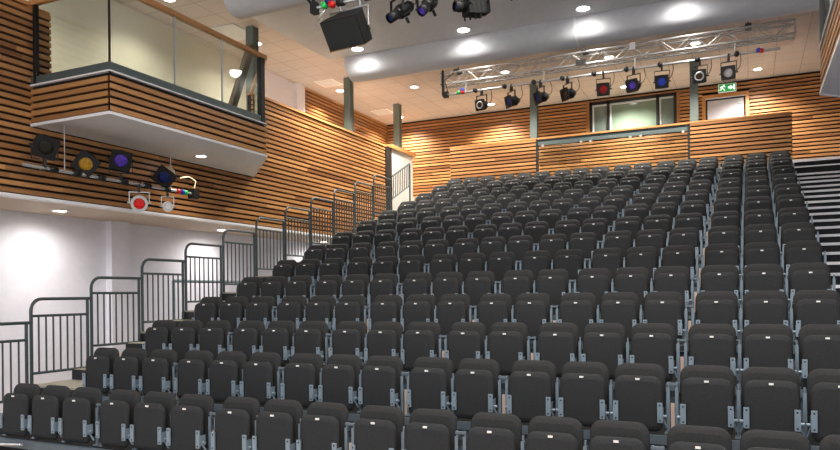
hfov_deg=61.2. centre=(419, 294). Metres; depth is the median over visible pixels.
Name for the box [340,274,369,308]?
seat
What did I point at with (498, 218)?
seat
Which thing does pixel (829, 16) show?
balcony
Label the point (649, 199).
seat
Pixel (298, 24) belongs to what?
ceiling
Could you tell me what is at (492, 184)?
seat
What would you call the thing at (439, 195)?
seat
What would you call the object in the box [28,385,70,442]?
seat
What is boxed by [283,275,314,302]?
seat
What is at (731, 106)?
door
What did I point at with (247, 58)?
diagonal brace
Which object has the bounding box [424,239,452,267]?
seat
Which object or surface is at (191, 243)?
railing
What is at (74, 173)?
socket
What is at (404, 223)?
seat
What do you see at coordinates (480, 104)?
lantern
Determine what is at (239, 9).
air duct
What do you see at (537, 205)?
seat
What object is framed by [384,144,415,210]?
doorway
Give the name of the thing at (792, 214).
seat
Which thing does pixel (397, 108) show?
steel column
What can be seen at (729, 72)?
lantern
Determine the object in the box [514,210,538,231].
seat
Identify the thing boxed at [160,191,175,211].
lantern
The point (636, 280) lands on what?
seat
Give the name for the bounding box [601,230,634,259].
seat
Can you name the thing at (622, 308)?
seat
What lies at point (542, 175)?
seat
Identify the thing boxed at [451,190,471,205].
seat
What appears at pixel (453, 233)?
seat
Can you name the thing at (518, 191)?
seat
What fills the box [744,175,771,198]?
seat
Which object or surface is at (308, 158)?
wall
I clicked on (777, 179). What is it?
seat
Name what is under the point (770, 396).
seat
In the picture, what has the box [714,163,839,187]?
tier
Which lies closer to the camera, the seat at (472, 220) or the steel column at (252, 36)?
the seat at (472, 220)
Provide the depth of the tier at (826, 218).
12.71 m
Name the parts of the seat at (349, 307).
backrest, post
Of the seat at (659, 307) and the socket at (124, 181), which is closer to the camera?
the seat at (659, 307)
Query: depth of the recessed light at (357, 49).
15.51 m
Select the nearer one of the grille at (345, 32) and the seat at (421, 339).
the seat at (421, 339)
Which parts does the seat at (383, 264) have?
backrest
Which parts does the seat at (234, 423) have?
backrest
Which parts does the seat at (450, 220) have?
backrest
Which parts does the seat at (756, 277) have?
backrest, post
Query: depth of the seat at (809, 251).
9.41 m
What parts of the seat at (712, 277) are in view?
post, backrest, post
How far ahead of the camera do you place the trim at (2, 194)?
12.32 m
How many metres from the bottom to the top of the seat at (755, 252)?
0.608 m
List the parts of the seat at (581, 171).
backrest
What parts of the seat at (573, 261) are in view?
backrest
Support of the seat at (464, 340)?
on the tier at (76, 373)
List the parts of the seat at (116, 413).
backrest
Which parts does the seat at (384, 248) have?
backrest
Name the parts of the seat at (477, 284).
backrest, post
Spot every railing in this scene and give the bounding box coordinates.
[0,321,30,403]
[29,297,90,383]
[89,276,141,355]
[141,258,185,331]
[184,242,222,310]
[222,229,255,291]
[255,217,285,275]
[284,206,310,259]
[310,197,333,244]
[333,189,354,236]
[354,181,373,227]
[373,174,390,218]
[391,163,410,200]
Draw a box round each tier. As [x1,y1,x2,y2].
[0,428,208,449]
[37,379,819,449]
[72,353,807,422]
[126,331,799,377]
[173,310,796,339]
[222,285,839,310]
[256,262,839,287]
[297,242,839,273]
[302,226,839,259]
[326,212,839,248]
[352,199,839,236]
[374,189,839,222]
[396,179,839,210]
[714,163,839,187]
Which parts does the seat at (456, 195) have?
backrest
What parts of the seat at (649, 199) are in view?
backrest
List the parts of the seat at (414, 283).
backrest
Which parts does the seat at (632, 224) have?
backrest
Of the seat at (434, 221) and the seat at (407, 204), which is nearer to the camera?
the seat at (434, 221)
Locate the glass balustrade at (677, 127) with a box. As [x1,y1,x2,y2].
[536,122,689,171]
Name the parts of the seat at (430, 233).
backrest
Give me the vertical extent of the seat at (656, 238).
0.608 m
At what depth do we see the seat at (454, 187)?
19.25 m
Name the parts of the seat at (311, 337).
backrest, post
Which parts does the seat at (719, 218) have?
backrest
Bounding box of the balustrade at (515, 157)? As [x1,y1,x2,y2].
[450,138,536,182]
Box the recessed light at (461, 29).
[456,27,470,32]
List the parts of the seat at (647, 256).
backrest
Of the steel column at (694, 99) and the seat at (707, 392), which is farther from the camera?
the steel column at (694, 99)
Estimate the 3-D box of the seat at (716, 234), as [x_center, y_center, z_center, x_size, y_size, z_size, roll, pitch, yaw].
[4.625,-0.750,10.798,0.560,0.608,0.244,-1,0,25]
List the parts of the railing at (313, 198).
rail, post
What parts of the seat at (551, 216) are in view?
backrest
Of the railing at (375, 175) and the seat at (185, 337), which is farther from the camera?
the railing at (375, 175)
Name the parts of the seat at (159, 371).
backrest, post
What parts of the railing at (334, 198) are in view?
rail, post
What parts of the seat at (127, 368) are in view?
backrest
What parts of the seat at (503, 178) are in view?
backrest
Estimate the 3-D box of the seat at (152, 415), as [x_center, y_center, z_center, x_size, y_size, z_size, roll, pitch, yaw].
[-2.753,1.328,7.382,0.526,0.608,0.244,-1,0,25]
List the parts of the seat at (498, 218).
backrest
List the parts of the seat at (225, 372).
backrest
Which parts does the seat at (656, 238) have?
backrest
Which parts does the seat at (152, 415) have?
backrest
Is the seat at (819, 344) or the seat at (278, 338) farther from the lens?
the seat at (278, 338)
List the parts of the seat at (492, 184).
backrest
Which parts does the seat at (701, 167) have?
backrest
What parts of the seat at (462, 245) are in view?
backrest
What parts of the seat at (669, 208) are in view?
backrest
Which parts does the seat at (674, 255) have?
backrest, post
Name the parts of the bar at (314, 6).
safety chain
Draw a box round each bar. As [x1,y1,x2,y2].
[22,125,198,199]
[307,0,368,25]
[442,43,779,98]
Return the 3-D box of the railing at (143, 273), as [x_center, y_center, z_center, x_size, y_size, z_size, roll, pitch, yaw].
[-4.503,0.012,12.489,0.048,1.285,1.029,-1,0,25]
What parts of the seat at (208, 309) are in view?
backrest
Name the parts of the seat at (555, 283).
backrest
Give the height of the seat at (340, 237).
0.608 m
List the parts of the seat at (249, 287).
backrest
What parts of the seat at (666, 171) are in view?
backrest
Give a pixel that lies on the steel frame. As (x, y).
(175, 280)
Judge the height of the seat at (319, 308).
0.608 m
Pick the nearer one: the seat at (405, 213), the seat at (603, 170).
the seat at (405, 213)
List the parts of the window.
pane, pane, pane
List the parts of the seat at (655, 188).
backrest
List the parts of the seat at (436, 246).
backrest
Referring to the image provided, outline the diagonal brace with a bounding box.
[228,43,254,106]
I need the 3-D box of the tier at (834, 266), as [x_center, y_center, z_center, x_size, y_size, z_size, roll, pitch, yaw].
[1.968,-0.264,12.373,12.019,0.364,1.608,-1,0,27]
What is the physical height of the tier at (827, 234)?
0.364 m
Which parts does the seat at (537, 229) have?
backrest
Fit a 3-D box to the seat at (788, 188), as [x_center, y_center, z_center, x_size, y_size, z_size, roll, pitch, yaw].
[6.833,-1.770,13.148,0.526,0.608,0.244,-1,0,25]
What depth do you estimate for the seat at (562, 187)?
16.98 m
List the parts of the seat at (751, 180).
backrest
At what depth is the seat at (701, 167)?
16.58 m
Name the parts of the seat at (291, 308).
backrest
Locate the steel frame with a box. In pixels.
[172,279,240,319]
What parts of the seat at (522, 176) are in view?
backrest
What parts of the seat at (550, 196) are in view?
backrest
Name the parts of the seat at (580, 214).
backrest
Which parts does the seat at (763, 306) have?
backrest, post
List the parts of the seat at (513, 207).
backrest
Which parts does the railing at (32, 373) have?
rail, rail, post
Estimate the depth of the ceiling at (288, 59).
18.93 m
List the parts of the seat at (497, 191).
backrest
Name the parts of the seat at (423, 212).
backrest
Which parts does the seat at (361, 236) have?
backrest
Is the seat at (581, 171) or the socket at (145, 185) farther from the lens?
the seat at (581, 171)
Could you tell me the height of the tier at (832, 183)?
0.367 m
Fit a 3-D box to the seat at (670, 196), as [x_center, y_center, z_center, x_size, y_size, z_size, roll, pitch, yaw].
[4.954,-1.749,14.021,0.526,0.608,0.244,-1,0,25]
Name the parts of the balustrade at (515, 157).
cap rail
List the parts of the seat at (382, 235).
backrest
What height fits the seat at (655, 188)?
0.608 m
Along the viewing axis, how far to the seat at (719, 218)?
11.69 m
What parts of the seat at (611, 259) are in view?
backrest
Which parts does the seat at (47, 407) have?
backrest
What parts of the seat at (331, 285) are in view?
backrest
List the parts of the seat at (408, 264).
backrest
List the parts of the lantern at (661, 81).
gel frame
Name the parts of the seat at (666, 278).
backrest, post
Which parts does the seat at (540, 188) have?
backrest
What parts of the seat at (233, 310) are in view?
backrest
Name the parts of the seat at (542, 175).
backrest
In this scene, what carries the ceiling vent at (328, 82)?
in the ceiling at (288, 59)
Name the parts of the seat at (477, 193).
backrest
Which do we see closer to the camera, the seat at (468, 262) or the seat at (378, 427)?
the seat at (378, 427)
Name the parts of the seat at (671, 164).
backrest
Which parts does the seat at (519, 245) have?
backrest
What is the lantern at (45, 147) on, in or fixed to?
on the bar at (193, 193)
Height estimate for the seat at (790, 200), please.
0.608 m
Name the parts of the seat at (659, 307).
backrest, post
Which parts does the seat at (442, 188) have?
backrest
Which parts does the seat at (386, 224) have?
backrest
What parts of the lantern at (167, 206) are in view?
gel frame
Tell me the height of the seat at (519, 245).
0.608 m
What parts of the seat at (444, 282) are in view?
backrest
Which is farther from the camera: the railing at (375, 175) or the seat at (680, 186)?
the railing at (375, 175)
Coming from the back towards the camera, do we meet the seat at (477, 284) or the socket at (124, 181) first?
the socket at (124, 181)
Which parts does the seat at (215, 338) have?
backrest, post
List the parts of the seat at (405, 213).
backrest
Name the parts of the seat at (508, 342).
backrest, post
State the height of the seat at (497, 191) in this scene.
0.608 m
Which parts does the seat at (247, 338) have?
backrest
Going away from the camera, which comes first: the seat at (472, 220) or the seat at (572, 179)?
the seat at (472, 220)
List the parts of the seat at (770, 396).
backrest, post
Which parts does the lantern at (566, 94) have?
gel frame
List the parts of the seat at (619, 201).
backrest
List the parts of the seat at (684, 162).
backrest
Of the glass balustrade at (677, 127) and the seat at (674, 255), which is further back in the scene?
the glass balustrade at (677, 127)
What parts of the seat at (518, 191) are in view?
backrest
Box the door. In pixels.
[702,90,748,119]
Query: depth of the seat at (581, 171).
18.84 m
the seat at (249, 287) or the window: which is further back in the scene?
the window
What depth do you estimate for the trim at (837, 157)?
17.18 m
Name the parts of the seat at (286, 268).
backrest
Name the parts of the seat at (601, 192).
backrest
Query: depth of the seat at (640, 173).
17.23 m
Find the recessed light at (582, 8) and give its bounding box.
[575,5,590,11]
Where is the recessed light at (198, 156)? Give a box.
[194,155,207,157]
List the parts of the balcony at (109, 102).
corner post, corner post, handrail, trim, trim, corner post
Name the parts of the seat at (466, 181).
backrest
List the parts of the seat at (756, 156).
backrest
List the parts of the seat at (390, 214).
backrest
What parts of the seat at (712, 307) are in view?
post, backrest, post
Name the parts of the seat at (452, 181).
backrest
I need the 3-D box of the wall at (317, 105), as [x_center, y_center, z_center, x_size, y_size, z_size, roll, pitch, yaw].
[-2.362,-4.569,22.634,0.165,2.820,5.470,-1,0,25]
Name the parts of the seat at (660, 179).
backrest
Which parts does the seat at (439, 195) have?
backrest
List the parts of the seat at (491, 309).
post, backrest, post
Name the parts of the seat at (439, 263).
backrest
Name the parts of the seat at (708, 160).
backrest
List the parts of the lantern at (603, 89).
gel frame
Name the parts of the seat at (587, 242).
backrest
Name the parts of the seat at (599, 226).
backrest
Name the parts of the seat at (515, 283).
backrest, post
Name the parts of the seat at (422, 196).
backrest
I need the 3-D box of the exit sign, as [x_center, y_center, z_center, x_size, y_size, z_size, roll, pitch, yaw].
[8.743,-5.933,20.205,0.480,0.340,0.064,-1,0,25]
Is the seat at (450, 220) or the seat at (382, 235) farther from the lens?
the seat at (450, 220)
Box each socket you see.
[48,166,58,172]
[71,170,81,176]
[97,174,105,180]
[121,179,128,184]
[143,183,151,188]
[163,186,170,191]
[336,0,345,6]
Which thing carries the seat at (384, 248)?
on the tier at (834, 266)
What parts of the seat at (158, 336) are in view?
backrest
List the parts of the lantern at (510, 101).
gel frame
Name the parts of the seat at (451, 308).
backrest, post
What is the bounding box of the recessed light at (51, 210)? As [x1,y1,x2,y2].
[51,210,68,211]
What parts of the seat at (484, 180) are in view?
backrest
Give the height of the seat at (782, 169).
0.608 m
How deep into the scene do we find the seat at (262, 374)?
8.13 m
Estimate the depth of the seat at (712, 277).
8.89 m
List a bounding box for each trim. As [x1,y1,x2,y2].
[0,192,331,237]
[11,0,385,146]
[793,156,839,162]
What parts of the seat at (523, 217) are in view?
backrest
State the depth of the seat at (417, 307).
9.54 m
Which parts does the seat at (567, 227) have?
backrest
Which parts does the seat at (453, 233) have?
backrest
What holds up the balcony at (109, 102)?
attached to the wall at (308, 158)
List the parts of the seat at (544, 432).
post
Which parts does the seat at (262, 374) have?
backrest, post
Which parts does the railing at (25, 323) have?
rail, bent rail, post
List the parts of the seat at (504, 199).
backrest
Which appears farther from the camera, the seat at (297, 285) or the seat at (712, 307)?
the seat at (297, 285)
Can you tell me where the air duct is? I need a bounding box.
[223,0,324,18]
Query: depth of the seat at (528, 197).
16.26 m
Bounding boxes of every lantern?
[29,134,60,170]
[70,150,100,177]
[107,149,133,183]
[127,182,150,211]
[151,164,177,187]
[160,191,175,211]
[475,88,491,110]
[504,84,522,108]
[533,80,551,105]
[560,76,579,101]
[595,71,613,95]
[625,67,645,92]
[653,65,673,88]
[691,57,711,83]
[719,53,740,80]
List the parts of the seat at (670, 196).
backrest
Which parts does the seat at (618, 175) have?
backrest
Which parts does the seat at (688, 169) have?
backrest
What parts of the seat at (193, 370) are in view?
backrest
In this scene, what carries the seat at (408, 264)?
on the tier at (226, 295)
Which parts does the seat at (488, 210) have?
backrest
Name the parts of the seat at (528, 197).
backrest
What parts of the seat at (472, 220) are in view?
backrest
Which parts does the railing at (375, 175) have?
post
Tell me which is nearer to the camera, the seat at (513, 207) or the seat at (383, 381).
the seat at (383, 381)
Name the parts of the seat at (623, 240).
backrest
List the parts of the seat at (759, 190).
backrest, post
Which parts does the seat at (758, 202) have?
backrest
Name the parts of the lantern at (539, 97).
gel frame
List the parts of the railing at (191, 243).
rail, post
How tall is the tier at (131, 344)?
0.360 m
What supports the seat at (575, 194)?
on the tier at (821, 206)
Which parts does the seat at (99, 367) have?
backrest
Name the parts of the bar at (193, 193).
hanging rod, cable arm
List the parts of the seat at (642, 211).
backrest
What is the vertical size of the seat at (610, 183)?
0.608 m
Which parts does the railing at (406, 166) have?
handrail, post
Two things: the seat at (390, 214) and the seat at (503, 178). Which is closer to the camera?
the seat at (390, 214)
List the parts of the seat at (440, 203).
backrest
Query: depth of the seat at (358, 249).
13.44 m
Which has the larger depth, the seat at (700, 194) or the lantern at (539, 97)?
the lantern at (539, 97)
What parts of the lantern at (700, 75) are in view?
gel frame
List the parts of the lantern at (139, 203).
gel frame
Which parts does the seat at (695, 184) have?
backrest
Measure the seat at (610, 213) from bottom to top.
0.608 m
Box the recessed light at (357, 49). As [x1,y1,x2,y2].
[350,46,363,51]
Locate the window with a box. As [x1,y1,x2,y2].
[586,90,679,132]
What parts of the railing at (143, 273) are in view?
rail, rail, post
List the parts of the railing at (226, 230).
rail, post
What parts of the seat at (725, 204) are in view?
backrest, post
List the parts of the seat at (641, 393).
backrest, post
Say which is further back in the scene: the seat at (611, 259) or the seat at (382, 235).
the seat at (382, 235)
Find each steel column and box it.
[246,25,258,110]
[344,77,353,131]
[393,103,401,147]
[530,84,538,138]
[689,62,698,121]
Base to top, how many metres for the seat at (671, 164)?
0.608 m
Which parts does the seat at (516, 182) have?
backrest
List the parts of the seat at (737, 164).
backrest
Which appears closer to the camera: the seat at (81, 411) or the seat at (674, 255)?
the seat at (81, 411)
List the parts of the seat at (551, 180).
backrest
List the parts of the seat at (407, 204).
backrest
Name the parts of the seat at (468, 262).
backrest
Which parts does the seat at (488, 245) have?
backrest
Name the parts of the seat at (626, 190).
backrest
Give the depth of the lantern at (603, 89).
15.51 m
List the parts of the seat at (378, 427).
post, post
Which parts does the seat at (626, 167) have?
backrest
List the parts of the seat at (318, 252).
backrest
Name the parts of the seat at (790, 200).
backrest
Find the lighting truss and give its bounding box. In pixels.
[440,18,795,88]
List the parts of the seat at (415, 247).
backrest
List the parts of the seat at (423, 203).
backrest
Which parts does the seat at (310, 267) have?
backrest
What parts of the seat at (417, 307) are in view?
backrest, post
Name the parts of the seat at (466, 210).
backrest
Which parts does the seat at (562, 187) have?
backrest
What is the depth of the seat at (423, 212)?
16.22 m
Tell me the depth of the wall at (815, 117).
21.97 m
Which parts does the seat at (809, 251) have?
post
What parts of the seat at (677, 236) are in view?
backrest, post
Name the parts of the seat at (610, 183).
backrest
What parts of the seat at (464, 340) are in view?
post, backrest, post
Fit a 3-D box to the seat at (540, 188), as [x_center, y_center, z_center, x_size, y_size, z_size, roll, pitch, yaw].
[2.949,-2.396,17.226,0.560,0.608,0.244,-1,0,25]
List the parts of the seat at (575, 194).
backrest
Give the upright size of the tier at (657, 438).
0.370 m
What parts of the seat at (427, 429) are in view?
post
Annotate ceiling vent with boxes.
[314,79,342,86]
[371,109,392,114]
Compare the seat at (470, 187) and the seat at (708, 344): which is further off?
the seat at (470, 187)
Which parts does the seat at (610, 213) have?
backrest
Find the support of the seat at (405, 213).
on the tier at (826, 218)
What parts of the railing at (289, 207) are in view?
rail, rail, post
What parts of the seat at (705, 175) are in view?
backrest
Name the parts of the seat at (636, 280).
backrest, post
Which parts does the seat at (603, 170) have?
backrest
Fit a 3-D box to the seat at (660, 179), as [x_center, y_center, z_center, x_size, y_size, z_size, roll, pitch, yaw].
[5.347,-2.423,16.111,0.560,0.608,0.244,-1,0,25]
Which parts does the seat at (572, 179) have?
backrest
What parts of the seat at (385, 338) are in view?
backrest, post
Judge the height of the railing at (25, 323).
1.285 m
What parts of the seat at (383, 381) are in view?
backrest, post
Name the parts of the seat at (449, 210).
backrest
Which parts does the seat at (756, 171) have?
backrest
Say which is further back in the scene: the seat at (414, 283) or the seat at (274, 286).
the seat at (274, 286)
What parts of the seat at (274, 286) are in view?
backrest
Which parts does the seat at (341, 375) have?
backrest, post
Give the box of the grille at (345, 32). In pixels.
[321,16,363,50]
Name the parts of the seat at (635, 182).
backrest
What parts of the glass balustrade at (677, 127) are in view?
post, handrail, post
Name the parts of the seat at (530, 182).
backrest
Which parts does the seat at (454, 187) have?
backrest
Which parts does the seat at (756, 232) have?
backrest, post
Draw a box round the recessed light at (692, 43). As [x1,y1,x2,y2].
[689,41,700,45]
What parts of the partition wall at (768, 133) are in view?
cap rail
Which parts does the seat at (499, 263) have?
backrest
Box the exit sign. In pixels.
[718,81,736,92]
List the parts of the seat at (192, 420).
backrest, post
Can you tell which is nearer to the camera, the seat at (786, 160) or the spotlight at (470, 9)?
the spotlight at (470, 9)
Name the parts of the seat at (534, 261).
backrest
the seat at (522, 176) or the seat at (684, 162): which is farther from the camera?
the seat at (522, 176)
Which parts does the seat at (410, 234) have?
backrest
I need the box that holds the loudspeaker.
[320,0,371,52]
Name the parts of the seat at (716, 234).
backrest, post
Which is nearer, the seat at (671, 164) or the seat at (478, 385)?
the seat at (478, 385)
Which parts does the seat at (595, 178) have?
backrest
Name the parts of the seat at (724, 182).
backrest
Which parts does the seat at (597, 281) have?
post, backrest, post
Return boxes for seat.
[0,383,40,438]
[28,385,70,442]
[58,387,102,445]
[82,347,118,393]
[95,389,140,449]
[110,348,147,397]
[130,391,176,449]
[139,349,177,398]
[142,320,177,362]
[166,394,215,449]
[169,320,202,361]
[174,350,215,401]
[192,297,222,327]
[196,320,231,359]
[206,351,246,401]
[211,396,259,449]
[217,296,247,334]
[229,320,264,361]
[236,277,262,302]
[240,352,283,404]
[243,296,276,328]
[252,399,302,449]
[259,321,295,365]
[261,276,286,310]
[272,260,296,281]
[274,296,306,329]
[280,353,322,407]
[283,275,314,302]
[291,321,331,364]
[296,259,319,288]
[296,402,354,449]
[303,295,335,333]
[304,245,326,264]
[313,275,342,303]
[317,258,346,281]
[318,354,361,412]
[326,244,348,269]
[329,321,366,366]
[331,232,352,249]
[332,295,370,332]
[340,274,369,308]
[345,257,372,281]
[347,243,374,265]
[350,405,404,449]
[351,231,373,258]
[355,220,376,236]
[358,355,409,415]
[363,321,406,371]
[367,273,402,308]
[367,295,402,330]
[370,256,398,280]
[373,229,398,253]
[373,241,398,262]
[375,219,396,234]
[377,210,396,223]
[396,218,420,239]
[397,201,415,215]
[397,209,416,223]
[397,255,429,287]
[398,228,421,247]
[398,240,423,263]
[400,294,436,334]
[401,272,432,305]
[401,322,447,370]
[401,408,466,449]
[405,357,457,417]
[415,193,432,205]
[416,200,434,212]
[417,207,439,226]
[419,216,441,233]
[422,227,444,247]
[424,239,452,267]
[428,254,457,281]
[431,185,448,196]
[431,272,463,307]
[433,191,450,204]
[434,294,476,337]
[435,198,456,215]
[438,206,459,221]
[442,215,464,234]
[444,322,487,372]
[445,225,472,250]
[447,179,462,190]
[449,184,465,195]
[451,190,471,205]
[451,238,479,262]
[451,358,508,418]
[455,197,475,211]
[458,253,486,281]
[460,204,480,223]
[463,177,478,188]
[463,271,501,310]
[463,412,525,449]
[465,213,490,235]
[466,182,485,196]
[471,188,489,201]
[471,224,497,247]
[474,293,513,338]
[476,195,495,210]
[479,176,497,186]
[480,236,506,261]
[481,203,505,223]
[486,181,503,194]
[486,322,536,374]
[487,252,521,285]
[489,212,513,230]
[491,187,509,200]
[496,194,519,211]
[498,223,523,244]
[499,174,514,185]
[499,270,535,306]
[504,179,521,191]
[505,201,528,217]
[505,360,559,422]
[507,235,538,264]
[510,185,530,201]
[513,293,558,339]
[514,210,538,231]
[516,173,532,183]
[518,192,540,209]
[520,250,553,283]
[522,178,543,191]
[524,221,553,247]
[526,416,587,449]
[529,200,551,218]
[531,184,551,197]
[533,322,581,376]
[534,171,550,182]
[535,269,575,310]
[537,234,568,262]
[539,209,566,232]
[541,190,562,207]
[544,176,562,190]
[552,198,578,218]
[552,219,581,244]
[553,182,572,195]
[554,169,571,180]
[554,249,590,284]
[556,292,599,340]
[556,361,612,426]
[563,174,580,188]
[563,189,587,207]
[565,207,592,229]
[569,232,603,266]
[573,168,589,180]
[574,180,596,196]
[574,268,613,310]
[577,196,602,215]
[581,323,629,378]
[582,218,613,244]
[583,173,605,187]
[587,187,610,205]
[589,248,625,286]
[589,420,664,449]
[592,166,611,179]
[593,205,622,230]
[596,178,618,194]
[599,292,642,341]
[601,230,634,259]
[604,195,631,217]
[606,171,625,185]
[610,363,677,433]
[612,185,637,204]
[612,216,643,246]
[614,164,632,176]
[615,267,652,310]
[620,177,644,195]
[621,203,650,229]
[626,246,660,285]
[627,169,650,183]
[630,193,657,214]
[630,323,686,383]
[634,163,655,175]
[636,229,667,264]
[637,183,662,201]
[643,291,693,344]
[644,175,667,191]
[644,214,673,245]
[650,167,672,182]
[652,202,678,227]
[653,266,699,312]
[657,161,676,173]
[658,191,683,214]
[661,425,731,449]
[662,245,703,286]
[664,181,687,201]
[669,173,691,189]
[669,227,706,264]
[673,165,694,179]
[675,213,709,246]
[675,365,740,438]
[678,159,697,173]
[680,200,712,231]
[684,323,740,385]
[685,189,715,217]
[689,180,716,205]
[691,291,741,345]
[692,171,718,194]
[696,163,720,185]
[697,265,742,312]
[699,157,722,178]
[702,243,742,280]
[705,226,742,260]
[708,211,743,245]
[711,198,743,229]
[714,187,743,211]
[716,177,743,202]
[718,169,744,194]
[720,161,744,180]
[722,155,745,174]
[739,367,808,440]
[740,324,800,388]
[740,429,810,449]
[742,242,784,285]
[742,264,789,312]
[743,196,774,226]
[743,209,777,243]
[743,290,794,345]
[744,167,770,192]
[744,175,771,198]
[744,224,780,262]
[745,159,769,177]
[745,185,773,210]
[746,153,768,164]
[769,151,792,169]
[770,157,794,179]
[771,165,796,181]
[772,173,799,192]
[774,183,803,210]
[775,194,807,225]
[777,207,812,241]
[780,222,818,259]
[784,240,826,281]
[788,262,835,307]
[793,290,839,342]
[798,324,839,385]
[806,369,839,441]
[819,434,839,449]
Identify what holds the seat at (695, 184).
on the tier at (821, 206)
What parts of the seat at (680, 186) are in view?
backrest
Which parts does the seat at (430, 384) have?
post, backrest, post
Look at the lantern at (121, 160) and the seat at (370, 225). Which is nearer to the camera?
the lantern at (121, 160)
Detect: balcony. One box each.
[28,0,266,177]
[819,0,839,97]
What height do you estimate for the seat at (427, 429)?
0.608 m
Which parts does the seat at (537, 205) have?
backrest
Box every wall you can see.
[0,0,385,235]
[0,210,319,412]
[25,0,293,109]
[305,88,386,143]
[386,71,839,196]
[689,111,791,179]
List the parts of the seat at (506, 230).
backrest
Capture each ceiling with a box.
[0,197,331,243]
[113,0,820,124]
[252,0,667,59]
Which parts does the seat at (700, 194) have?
backrest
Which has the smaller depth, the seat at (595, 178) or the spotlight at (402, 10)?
the spotlight at (402, 10)
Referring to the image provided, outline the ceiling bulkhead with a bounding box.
[344,0,829,82]
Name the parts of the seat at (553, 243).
backrest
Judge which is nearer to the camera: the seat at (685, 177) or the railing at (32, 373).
the railing at (32, 373)
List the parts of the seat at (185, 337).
backrest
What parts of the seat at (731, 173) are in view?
backrest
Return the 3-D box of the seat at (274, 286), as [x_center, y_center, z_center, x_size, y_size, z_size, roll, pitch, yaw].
[-2.431,-0.004,11.829,0.526,0.608,0.244,-1,0,25]
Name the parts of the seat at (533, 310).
backrest, post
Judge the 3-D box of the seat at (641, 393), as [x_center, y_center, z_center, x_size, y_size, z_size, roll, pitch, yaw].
[2.026,0.935,6.416,0.580,0.608,0.244,-1,0,25]
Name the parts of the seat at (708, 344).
post, backrest, post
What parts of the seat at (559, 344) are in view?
post, backrest, post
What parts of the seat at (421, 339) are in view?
backrest, post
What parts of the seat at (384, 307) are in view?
backrest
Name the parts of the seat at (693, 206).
backrest, post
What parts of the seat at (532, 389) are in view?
post, backrest, post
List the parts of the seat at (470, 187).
backrest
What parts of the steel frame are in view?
leg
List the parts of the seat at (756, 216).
backrest, post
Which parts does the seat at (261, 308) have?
backrest, post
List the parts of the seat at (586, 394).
post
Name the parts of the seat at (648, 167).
backrest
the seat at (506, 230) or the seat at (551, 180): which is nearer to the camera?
the seat at (506, 230)
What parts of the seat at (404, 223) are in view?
backrest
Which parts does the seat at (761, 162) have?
backrest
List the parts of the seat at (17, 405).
backrest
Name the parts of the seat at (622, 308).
backrest, post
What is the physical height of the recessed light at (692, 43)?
0.016 m
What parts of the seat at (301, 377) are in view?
backrest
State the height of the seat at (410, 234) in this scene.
0.608 m
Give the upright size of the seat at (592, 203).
0.608 m
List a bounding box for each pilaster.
[106,221,130,352]
[294,82,304,111]
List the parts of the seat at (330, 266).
backrest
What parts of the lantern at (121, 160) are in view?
gel frame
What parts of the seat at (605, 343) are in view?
backrest, post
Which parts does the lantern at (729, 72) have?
gel frame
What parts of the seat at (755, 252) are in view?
backrest, post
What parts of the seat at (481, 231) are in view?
backrest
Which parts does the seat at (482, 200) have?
backrest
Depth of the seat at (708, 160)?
17.48 m
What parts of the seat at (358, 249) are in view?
backrest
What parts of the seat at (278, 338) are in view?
backrest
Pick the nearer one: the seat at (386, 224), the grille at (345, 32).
the grille at (345, 32)
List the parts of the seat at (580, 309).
post, backrest, post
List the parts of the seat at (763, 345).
backrest, post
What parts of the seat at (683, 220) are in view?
backrest, post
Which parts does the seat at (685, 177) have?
backrest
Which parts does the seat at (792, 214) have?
backrest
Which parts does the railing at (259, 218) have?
rail, rail, post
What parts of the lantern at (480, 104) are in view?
gel frame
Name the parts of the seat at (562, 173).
backrest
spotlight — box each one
[386,0,415,23]
[415,0,437,16]
[452,0,490,20]
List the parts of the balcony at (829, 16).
corner post, trim, trim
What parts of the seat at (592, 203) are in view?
backrest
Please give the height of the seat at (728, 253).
0.608 m
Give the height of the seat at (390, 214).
0.608 m
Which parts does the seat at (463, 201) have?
backrest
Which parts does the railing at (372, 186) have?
post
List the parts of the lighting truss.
frame, label plate, frame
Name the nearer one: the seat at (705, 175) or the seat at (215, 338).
the seat at (215, 338)
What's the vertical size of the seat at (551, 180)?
0.608 m
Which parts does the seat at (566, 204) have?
backrest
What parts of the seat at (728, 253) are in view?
backrest, post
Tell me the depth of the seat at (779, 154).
16.87 m
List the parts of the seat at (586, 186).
backrest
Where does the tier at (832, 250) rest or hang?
on the tier at (834, 266)
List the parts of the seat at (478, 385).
backrest, post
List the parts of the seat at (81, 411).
backrest, post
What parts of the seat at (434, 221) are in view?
backrest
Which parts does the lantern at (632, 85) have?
gel frame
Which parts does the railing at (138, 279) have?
rail, rail, post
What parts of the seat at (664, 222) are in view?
backrest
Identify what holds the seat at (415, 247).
on the tier at (834, 266)
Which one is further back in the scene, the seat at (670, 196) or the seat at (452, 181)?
the seat at (452, 181)
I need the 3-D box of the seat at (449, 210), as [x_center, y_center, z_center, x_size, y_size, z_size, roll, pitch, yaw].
[0.661,-1.701,16.017,0.560,0.608,0.244,-1,0,25]
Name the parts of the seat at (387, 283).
backrest, post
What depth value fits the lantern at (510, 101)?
16.41 m
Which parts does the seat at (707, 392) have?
post, backrest, post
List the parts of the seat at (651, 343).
backrest, post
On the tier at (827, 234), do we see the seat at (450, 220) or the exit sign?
the seat at (450, 220)
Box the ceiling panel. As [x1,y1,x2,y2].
[211,23,245,40]
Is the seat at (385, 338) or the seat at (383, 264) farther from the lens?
the seat at (383, 264)
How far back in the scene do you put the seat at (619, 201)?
14.41 m
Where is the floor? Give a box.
[794,159,839,166]
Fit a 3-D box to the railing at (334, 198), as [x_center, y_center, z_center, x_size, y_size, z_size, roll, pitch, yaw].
[-1.921,-2.011,18.093,0.048,1.285,1.029,-1,0,25]

